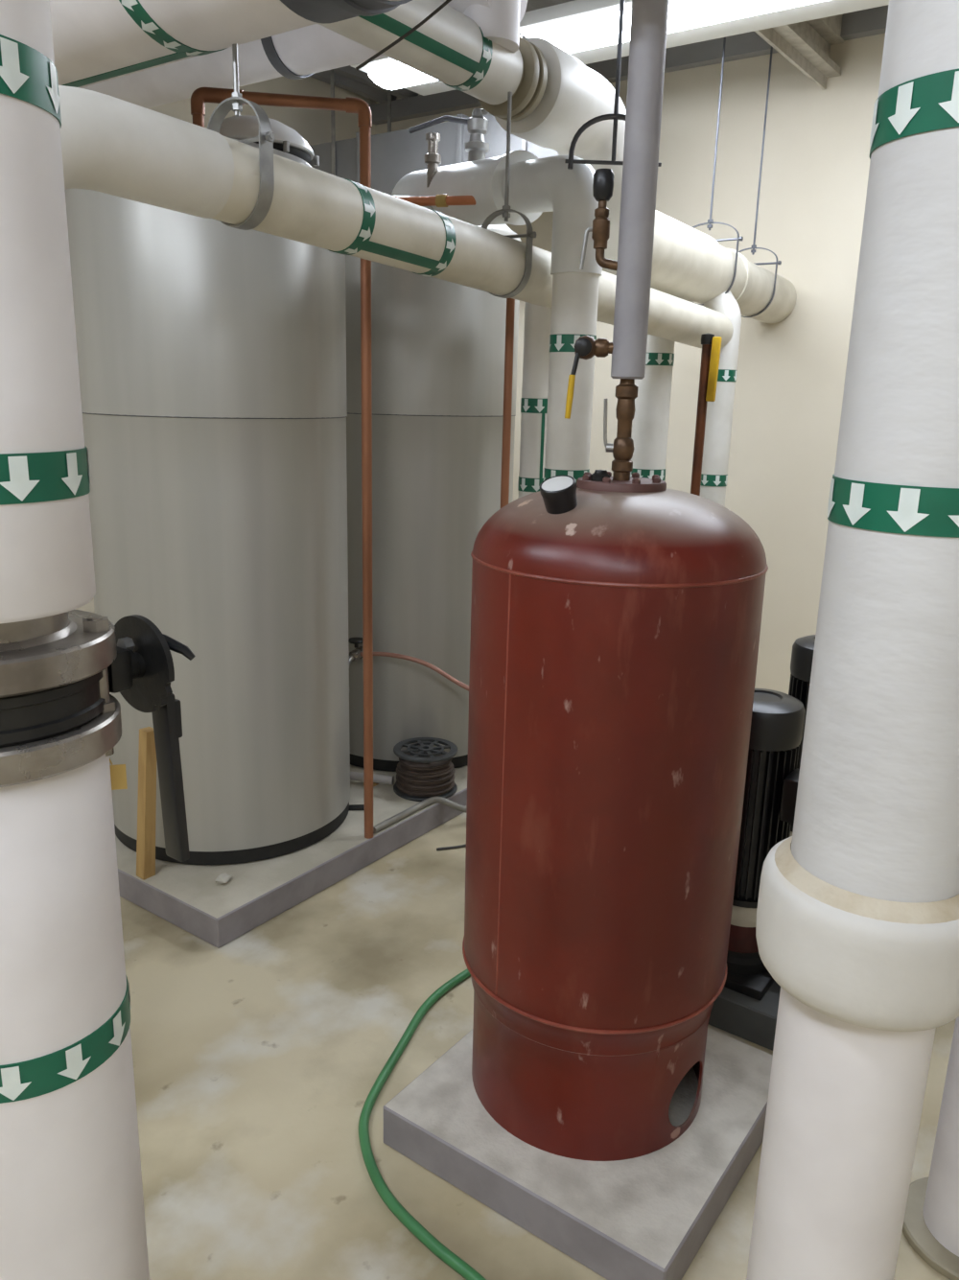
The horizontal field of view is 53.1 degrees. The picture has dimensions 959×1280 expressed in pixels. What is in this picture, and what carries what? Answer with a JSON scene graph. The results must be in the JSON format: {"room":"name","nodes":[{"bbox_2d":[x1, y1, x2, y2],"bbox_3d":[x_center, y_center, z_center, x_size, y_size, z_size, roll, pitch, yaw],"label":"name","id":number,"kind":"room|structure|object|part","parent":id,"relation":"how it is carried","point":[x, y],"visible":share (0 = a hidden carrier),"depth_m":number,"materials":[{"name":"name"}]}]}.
{"room":"mechanical room","nodes":[
{"label":"mechanical room","id":0,"kind":"room"},
{"bbox_2d":[75,76,375,613],"bbox_3d":[-3.001,-1.142,3.699,0.200,3.500,7.550,12,18,34],"label":"wall","id":1,"kind":"structure","parent":0,"point":[314,126],"depth_m":5.71,"materials":[{"name":"grey paint"}]},
{"bbox_2d":[49,0,400,88],"bbox_3d":[-0.186,-1.365,1.712,6.480,0.385,0.385,12,18,34],"label":"pipe","id":2,"kind":"object","parent":1,"relation":"attached to","point":[95,41],"visible":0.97,"depth_m":2.02,"materials":[{"name":"white plastic"}]},
{"bbox_2d":[207,43,275,230],"bbox_3d":[-0.525,-1.092,2.087,0.214,0.367,0.036,12,18,34],"label":"hanger","id":3,"kind":"object","parent":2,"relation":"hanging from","point":[266,138],"visible":0.8,"depth_m":2.06,"materials":[{"name":"metal"}]},
{"bbox_3d":[-0.522,-1.202,2.058,0.021,0.140,0.024,12,18,34],"label":"rod","id":4,"kind":"part","parent":3,"relation":"part of","materials":[{"name":"metal"}]},
{"bbox_2d":[309,0,574,102],"bbox_3d":[-0.123,-2.237,1.295,7.200,0.170,7.950,12,18,34],"label":"ceiling","id":5,"kind":"structure","parent":0,"point":[348,78],"depth_m":5.71,"materials":[{"name":"grey paint"}]},
{"bbox_2d":[260,36,313,79],"bbox_3d":[-0.610,-2.234,3.086,0.045,0.761,0.278,12,18,34],"label":"hanger","id":6,"kind":"object","parent":5,"relation":"hanging from","point":[269,50],"visible":0.41,"depth_m":3.11,"materials":[{"name":"metal"}]},
{"bbox_2d":[279,0,412,23],"bbox_3d":[-0.251,-1.701,1.679,0.180,1.067,0.404,12,18,34],"label":"saddle","id":7,"kind":"object","parent":5,"relation":"hanging from","point":[323,11],"visible":0.99,"depth_m":1.81,"materials":[{"name":"metal"}]},
{"bbox_2d":[350,56,455,95],"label":"fluorescent light","id":8,"kind":"object","parent":5,"relation":"hanging from","point":[385,72],"depth_m":4.28,"materials":[{"name":"grey plastic"}]},
{"bbox_2d":[355,0,451,69],"bbox_3d":[0.073,-1.359,1.950,0.738,0.296,0.033,8,16,23],"label":"overhead cable","id":9,"kind":"object","parent":5,"relation":"hanging from","point":[445,3],"visible":1,"depth_m":2.08,"materials":[{"name":"black rubber"}]},
{"bbox_2d":[309,69,558,195],"bbox_3d":[-0.174,-2.773,5.272,2.030,0.800,0.500,12,18,34],"label":"air duct","id":10,"kind":"object","parent":5,"relation":"hanging from","point":[395,154],"visible":0.24,"depth_m":5.20,"materials":[{"name":"grey metal"}]},
{"bbox_2d":[519,0,631,64],"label":"fluorescent light","id":11,"kind":"object","parent":5,"relation":"hanging from","point":[585,32],"depth_m":3.70,"materials":[{"name":"grey plastic"}]},
{"bbox_2d":[564,0,661,169],"bbox_3d":[0.402,-1.908,2.648,0.280,1.122,0.015,1,15,-3],"label":"hanger","id":12,"kind":"object","parent":5,"relation":"hanging from","point":[615,116],"visible":0.59,"depth_m":2.75,"materials":[{"name":"metal"}]},
{"bbox_3d":[0.402,-1.918,2.645,0.012,1.102,0.012,5,15,13],"label":"rod","id":13,"kind":"part","parent":12,"relation":"part of","materials":[{"name":"metal"}]},
{"bbox_2d":[692,36,743,305],"bbox_3d":[1.022,-2.156,4.126,0.308,1.358,0.024,12,18,34],"label":"hanger","id":14,"kind":"object","parent":5,"relation":"hanging from","point":[709,221],"visible":0.71,"depth_m":4.16,"materials":[{"name":"metal"}]},
{"bbox_3d":[1.025,-2.308,4.087,0.021,1.044,0.024,12,18,34],"label":"rod","id":15,"kind":"part","parent":14,"relation":"part of","materials":[{"name":"metal"}]},
{"bbox_2d":[738,46,781,317],"bbox_3d":[1.337,-2.253,4.553,0.284,1.370,0.024,12,18,34],"label":"hanger","id":16,"kind":"object","parent":5,"relation":"hanging from","point":[753,250],"visible":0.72,"depth_m":4.59,"materials":[{"name":"metal"}]},
{"bbox_2d":[317,0,796,324],"bbox_3d":[0.501,-1.644,3.527,0.280,0.684,3.535,12,18,34],"label":"pipe","id":17,"kind":"object","parent":16,"relation":"hanging from","point":[554,94],"visible":0.76,"depth_m":2.98,"materials":[{"name":"white plastic"}]},
{"bbox_2d":[81,0,527,108],"bbox_3d":[-1.060,-2.053,3.465,2.864,0.275,0.230,12,18,34],"label":"pipe","id":18,"kind":"object","parent":17,"relation":"on","point":[315,48],"visible":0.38,"depth_m":3.13,"materials":[{"name":"white plastic"}]},
{"bbox_2d":[481,92,535,298],"bbox_3d":[0.082,-1.334,2.891,0.214,0.572,0.030,12,18,34],"label":"hanger","id":19,"kind":"object","parent":17,"relation":"hanging from","point":[530,234],"visible":0.73,"depth_m":2.88,"materials":[{"name":"metal"}]},
{"bbox_3d":[0.085,-1.440,2.863,0.021,0.352,0.024,12,18,34],"label":"rod","id":20,"kind":"part","parent":19,"relation":"part of","materials":[{"name":"metal"}]},
{"bbox_3d":[1.341,-2.393,4.517,0.021,1.081,0.024,12,18,34],"label":"rod","id":21,"kind":"part","parent":16,"relation":"part of","materials":[{"name":"metal"}]},
{"bbox_2d":[666,0,888,47],"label":"fluorescent light","id":22,"kind":"object","parent":5,"relation":"hanging from","point":[688,21],"depth_m":3.51,"materials":[{"name":"grey plastic"}]},
{"bbox_2d":[119,812,955,1279],"bbox_3d":[-0.208,1.183,2.186,7.200,0.100,7.950,12,18,34],"label":"floor","id":23,"kind":"structure","parent":0,"point":[258,1057],"depth_m":2.32,"materials":[{"name":"concrete"}]},
{"bbox_2d":[0,0,149,1279],"bbox_3d":[-0.509,-0.306,0.927,0.251,3.400,0.251,-5,16,-24],"label":"pipe","id":24,"kind":"object","parent":23,"relation":"on","point":[72,1198],"visible":0.91,"depth_m":0.99,"materials":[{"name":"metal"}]},
{"bbox_2d":[0,671,105,747],"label":"valve","id":25,"kind":"object","parent":24,"relation":"attached to","point":[40,715],"depth_m":0.96,"materials":[{"name":"black metal"}]},
{"bbox_2d":[109,758,127,790],"bbox_3d":[-0.416,0.146,1.093,0.024,0.053,0.004,-4,15,-19],"label":"tag","id":26,"kind":"object","parent":24,"relation":"hanging from","point":[118,772],"visible":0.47,"depth_m":1.10,"materials":[{"name":"gold metal"}]},
{"bbox_2d":[107,614,195,861],"label":"handle","id":27,"kind":"object","parent":24,"relation":"attached to","point":[141,671],"depth_m":1.17,"materials":[{"name":"black metal"}]},
{"bbox_3d":[-0.410,0.029,1.169,0.120,0.120,0.030,12,18,34],"label":"throttle plate","id":28,"kind":"part","parent":27,"relation":"part of","materials":[{"name":"black metal"}]},
{"bbox_3d":[-0.384,0.140,1.204,0.090,0.308,0.030,12,18,34],"label":"lever","id":29,"kind":"part","parent":27,"relation":"part of","materials":[{"name":"black plastic"}]},
{"bbox_2d":[115,764,466,948],"bbox_3d":[-0.565,0.470,4.493,1.592,0.100,2.960,12,18,34],"label":"concrete pad","id":30,"kind":"object","parent":23,"relation":"on","point":[188,896],"visible":0.28,"depth_m":3.16,"materials":[{"name":"grey paint"}]},
{"bbox_2d":[136,726,156,880],"bbox_3d":[-1.061,0.522,3.054,0.065,0.504,0.068,12,18,34],"label":"wooden stake","id":31,"kind":"object","parent":30,"relation":"on","point":[147,755],"visible":0.93,"depth_m":3.04,"materials":[{"name":"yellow wood"}]},
{"bbox_2d":[64,115,364,864],"bbox_3d":[-0.889,-0.499,3.295,0.866,2.363,0.866,12,18,34],"label":"storage tank","id":32,"kind":"object","parent":30,"relation":"on","point":[212,354],"visible":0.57,"depth_m":2.95,"materials":[{"name":"grey metal"}]},
{"bbox_2d":[214,872,232,884],"bbox_3d":[-0.824,0.766,3.082,0.044,0.022,0.049,6,15,16],"label":"paper scrap","id":33,"kind":"object","parent":30,"relation":"on","point":[221,878],"visible":1,"depth_m":3.07,"materials":[{"name":"beige paper"}]},
{"bbox_2d":[190,87,372,838],"bbox_3d":[-0.610,-0.457,3.111,0.528,2.388,0.043,1,15,-2],"label":"copper pipe","id":34,"kind":"object","parent":30,"relation":"on","point":[200,96],"visible":0.92,"depth_m":3.01,"materials":[{"name":"brown metal"}]},
{"bbox_2d":[349,771,394,786],"bbox_3d":[-0.491,0.553,3.876,0.300,0.052,0.060,6,15,16],"label":"tube","id":35,"kind":"object","parent":30,"relation":"on","point":[354,776],"visible":0.38,"depth_m":3.84,"materials":[{"name":"grey plastic"}]},
{"bbox_2d":[372,795,465,833],"bbox_3d":[-0.046,0.653,3.788,0.961,0.126,0.102,-11,19,-40],"label":"drain pipe","id":36,"kind":"object","parent":30,"relation":"on","point":[412,809],"visible":0.64,"depth_m":3.62,"materials":[{"name":"grey metal"}]},
{"bbox_2d":[393,737,458,801],"bbox_3d":[-0.215,0.512,3.819,0.256,0.178,0.256,12,18,34],"label":"spool","id":37,"kind":"object","parent":30,"relation":"on","point":[425,771],"visible":0.99,"depth_m":3.74},
{"bbox_2d":[345,195,521,771],"bbox_3d":[-0.287,-0.645,4.117,0.866,2.260,0.870,-5,16,-22],"label":"storage tank","id":38,"kind":"object","parent":30,"relation":"on","point":[438,345],"visible":0.41,"depth_m":3.74,"materials":[{"name":"grey metal"}]},
{"bbox_3d":[-0.515,0.132,3.776,0.022,0.142,0.083,7,16,21],"label":"spout","id":39,"kind":"part","parent":38,"relation":"part of","materials":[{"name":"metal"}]},
{"bbox_3d":[-0.489,0.012,3.806,0.068,0.036,0.068,12,18,34],"label":"valve handle","id":40,"kind":"part","parent":38,"relation":"part of","materials":[{"name":"black metal"}]},
{"bbox_2d":[360,651,468,691],"bbox_3d":[0.089,0.433,3.623,1.305,0.644,0.072,9,16,27],"label":"tube","id":41,"kind":"object","parent":38,"relation":"attached to","point":[381,654],"visible":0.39,"depth_m":3.73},
{"bbox_2d":[58,85,733,609],"bbox_3d":[0.045,-0.247,3.177,0.192,2.179,3.356,12,18,34],"label":"pipe","id":42,"kind":"object","parent":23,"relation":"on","point":[110,145],"visible":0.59,"depth_m":2.17,"materials":[{"name":"white plastic"}]},
{"bbox_2d":[358,968,486,1279],"bbox_3d":[0.019,1.144,2.109,0.588,0.023,1.833,1,15,-2],"label":"garden hose","id":43,"kind":"object","parent":23,"relation":"on","point":[416,1228],"visible":0.76,"depth_m":2.09,"materials":[{"name":"green rubber"}]},
{"bbox_2d":[436,843,465,850],"bbox_3d":[0.046,0.756,3.598,0.427,0.025,0.021,-2,15,-14],"label":"loose wire","id":44,"kind":"object","parent":23,"relation":"on","point":[460,846],"visible":0.34,"depth_m":3.55,"materials":[{"name":"grey metal"}]},
{"bbox_2d":[391,108,602,482],"bbox_3d":[-0.023,-0.585,3.612,0.304,2.610,1.346,-8,17,-31],"label":"pipe","id":45,"kind":"object","parent":23,"relation":"on","point":[537,186],"visible":0.55,"depth_m":2.99,"materials":[{"name":"white plastic"}]},
{"bbox_2d":[395,194,476,207],"bbox_3d":[-0.176,-1.526,3.365,0.652,0.048,0.235,12,18,34],"label":"copper pipe","id":46,"kind":"object","parent":45,"relation":"attached to","point":[439,200],"visible":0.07,"depth_m":3.27,"materials":[{"name":"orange metal"}]},
{"bbox_3d":[-0.130,-1.821,3.381,0.257,0.047,0.033,6,15,17],"label":"lever","id":47,"kind":"part","parent":45,"relation":"part of","materials":[{"name":"metal"}]},
{"bbox_2d":[500,298,514,508],"bbox_3d":[0.086,-0.298,3.532,0.030,1.900,0.030,12,18,34],"label":"copper pipe","id":48,"kind":"object","parent":23,"relation":"on","point":[510,302],"visible":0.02,"depth_m":3.38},
{"bbox_2d":[517,302,551,498],"bbox_3d":[0.253,-0.315,3.695,0.247,2.060,0.125,12,18,34],"label":"pipe","id":49,"kind":"object","parent":23,"relation":"on","point":[537,318],"visible":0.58,"depth_m":3.53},
{"bbox_2d":[383,1027,772,1279],"bbox_3d":[0.268,1.078,2.238,0.688,0.100,0.710,12,18,34],"label":"concrete pad","id":50,"kind":"object","parent":23,"relation":"on","point":[647,1217],"visible":0.43,"depth_m":2.00,"materials":[{"name":"grey paint"}]},
{"bbox_2d":[462,469,767,1161],"bbox_3d":[0.266,0.341,2.082,0.593,1.405,0.593,10,17,29],"label":"tank","id":51,"kind":"object","parent":50,"relation":"on","point":[616,624],"visible":1,"depth_m":1.82,"materials":[{"name":"red metal"}]},
{"bbox_2d":[564,0,669,480],"bbox_3d":[0.264,-1.246,1.674,0.149,1.920,0.066,3,15,7],"label":"riser pipe","id":52,"kind":"object","parent":51,"relation":"on","point":[648,30],"visible":0.97,"depth_m":1.77,"materials":[{"name":"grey metal"}]},
{"bbox_3d":[0.195,-0.538,1.845,0.040,0.083,0.022,3,15,8],"label":"lever","id":53,"kind":"part","parent":52,"relation":"part of","materials":[{"name":"black metal"}]},
{"bbox_2d":[579,168,617,270],"bbox_3d":[0.246,-0.783,1.798,0.097,0.182,0.057,12,18,34],"label":"air vent","id":54,"kind":"object","parent":52,"relation":"attached to","point":[603,178],"depth_m":1.79,"materials":[{"name":"black metal"}]},
{"bbox_3d":[0.259,-0.422,1.887,0.034,0.103,0.018,3,15,8],"label":"lever","id":55,"kind":"part","parent":52,"relation":"part of","materials":[{"name":"metal"}]},
{"bbox_2d":[629,334,674,480],"bbox_3d":[0.758,-0.558,4.416,0.165,2.190,0.165,12,18,34],"label":"pipe","id":56,"kind":"object","parent":23,"relation":"on","point":[652,403],"visible":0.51,"depth_m":4.23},
{"bbox_2d":[690,332,721,496],"bbox_3d":[0.923,-0.330,4.138,0.091,1.898,0.058,12,18,34],"label":"copper pipe","id":57,"kind":"object","parent":23,"relation":"on","point":[710,344],"visible":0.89,"depth_m":3.94,"materials":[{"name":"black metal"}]},
{"bbox_2d":[699,290,741,507],"bbox_3d":[1.048,-0.568,4.529,0.213,2.168,0.133,12,18,34],"label":"pipe","id":58,"kind":"object","parent":23,"relation":"on","point":[719,412],"visible":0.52,"depth_m":4.33,"materials":[{"name":"white plastic"}]},
{"bbox_2d":[708,980,780,1050],"bbox_3d":[1.004,0.905,2.971,0.710,0.100,1.088,12,18,34],"label":"concrete pad","id":59,"kind":"object","parent":23,"relation":"on","point":[751,1019],"visible":0.03,"depth_m":2.54,"materials":[{"name":"paint"}]},
{"bbox_2d":[723,688,805,1000],"bbox_3d":[0.733,0.530,2.611,0.336,0.794,0.260,12,18,34],"label":"pump","id":60,"kind":"object","parent":59,"relation":"on","point":[778,717],"visible":0.37,"depth_m":2.50,"materials":[{"name":"black metal"}]},
{"bbox_3d":[0.726,0.791,2.679,0.164,0.095,0.164,12,18,34],"label":"pump casing","id":61,"kind":"part","parent":60,"relation":"part of","materials":[{"name":"red metal"}]},
{"bbox_3d":[0.734,0.467,2.594,0.209,0.465,0.210,12,18,34],"label":"motor","id":62,"kind":"part","parent":60,"relation":"part of","materials":[{"name":"black paint"}]},
{"bbox_2d":[788,634,814,837],"bbox_3d":[1.060,0.406,3.029,0.336,0.839,0.260,12,18,34],"label":"pump","id":63,"kind":"object","parent":59,"relation":"on","point":[802,654],"visible":0.09,"depth_m":2.91,"materials":[{"name":"black metal"}]},
{"bbox_3d":[1.062,0.343,3.012,0.209,0.510,0.210,12,18,34],"label":"motor","id":64,"kind":"part","parent":63,"relation":"part of","materials":[{"name":"black paint"}]},
{"bbox_2d":[745,0,958,1279],"bbox_3d":[0.467,-0.289,0.955,0.247,3.400,0.247,-5,16,-23],"label":"pipe","id":65,"kind":"object","parent":23,"relation":"on","point":[857,927],"visible":1,"depth_m":0.99,"materials":[{"name":"plastic"}]},
{"bbox_2d":[902,1016,958,1279],"bbox_3d":[1.045,-0.425,1.532,0.276,3.400,0.276,12,18,34],"label":"pipe","id":66,"kind":"object","parent":23,"relation":"on","point":[930,1225],"visible":0.84,"depth_m":1.90,"materials":[{"name":"white plastic"}]},
{"bbox_3d":[1.004,1.209,1.958,0.276,0.022,0.276,12,18,34],"label":"floor plate","id":67,"kind":"part","parent":66,"relation":"part of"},
{"bbox_2d":[375,33,884,694],"bbox_3d":[2.104,-1.297,4.785,7.200,3.500,0.200,12,18,34],"label":"wall","id":68,"kind":"structure","parent":0,"point":[791,372],"depth_m":5.00,"materials":[{"name":"beige paint"}]},
{"bbox_2d":[369,4,888,124],"bbox_3d":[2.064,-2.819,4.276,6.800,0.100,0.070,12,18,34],"label":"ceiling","id":69,"kind":"structure","parent":68,"relation":"attached to","point":[868,22],"depth_m":4.94,"materials":[{"name":"grey paint"}]},
{"bbox_2d":[754,14,843,90],"bbox_3d":[0.740,-2.508,3.349,0.140,0.300,3.200,12,18,34],"label":"beam","id":70,"kind":"structure","parent":68,"relation":"attached to","point":[805,44],"depth_m":4.35,"materials":[{"name":"beige concrete"}]}
]}

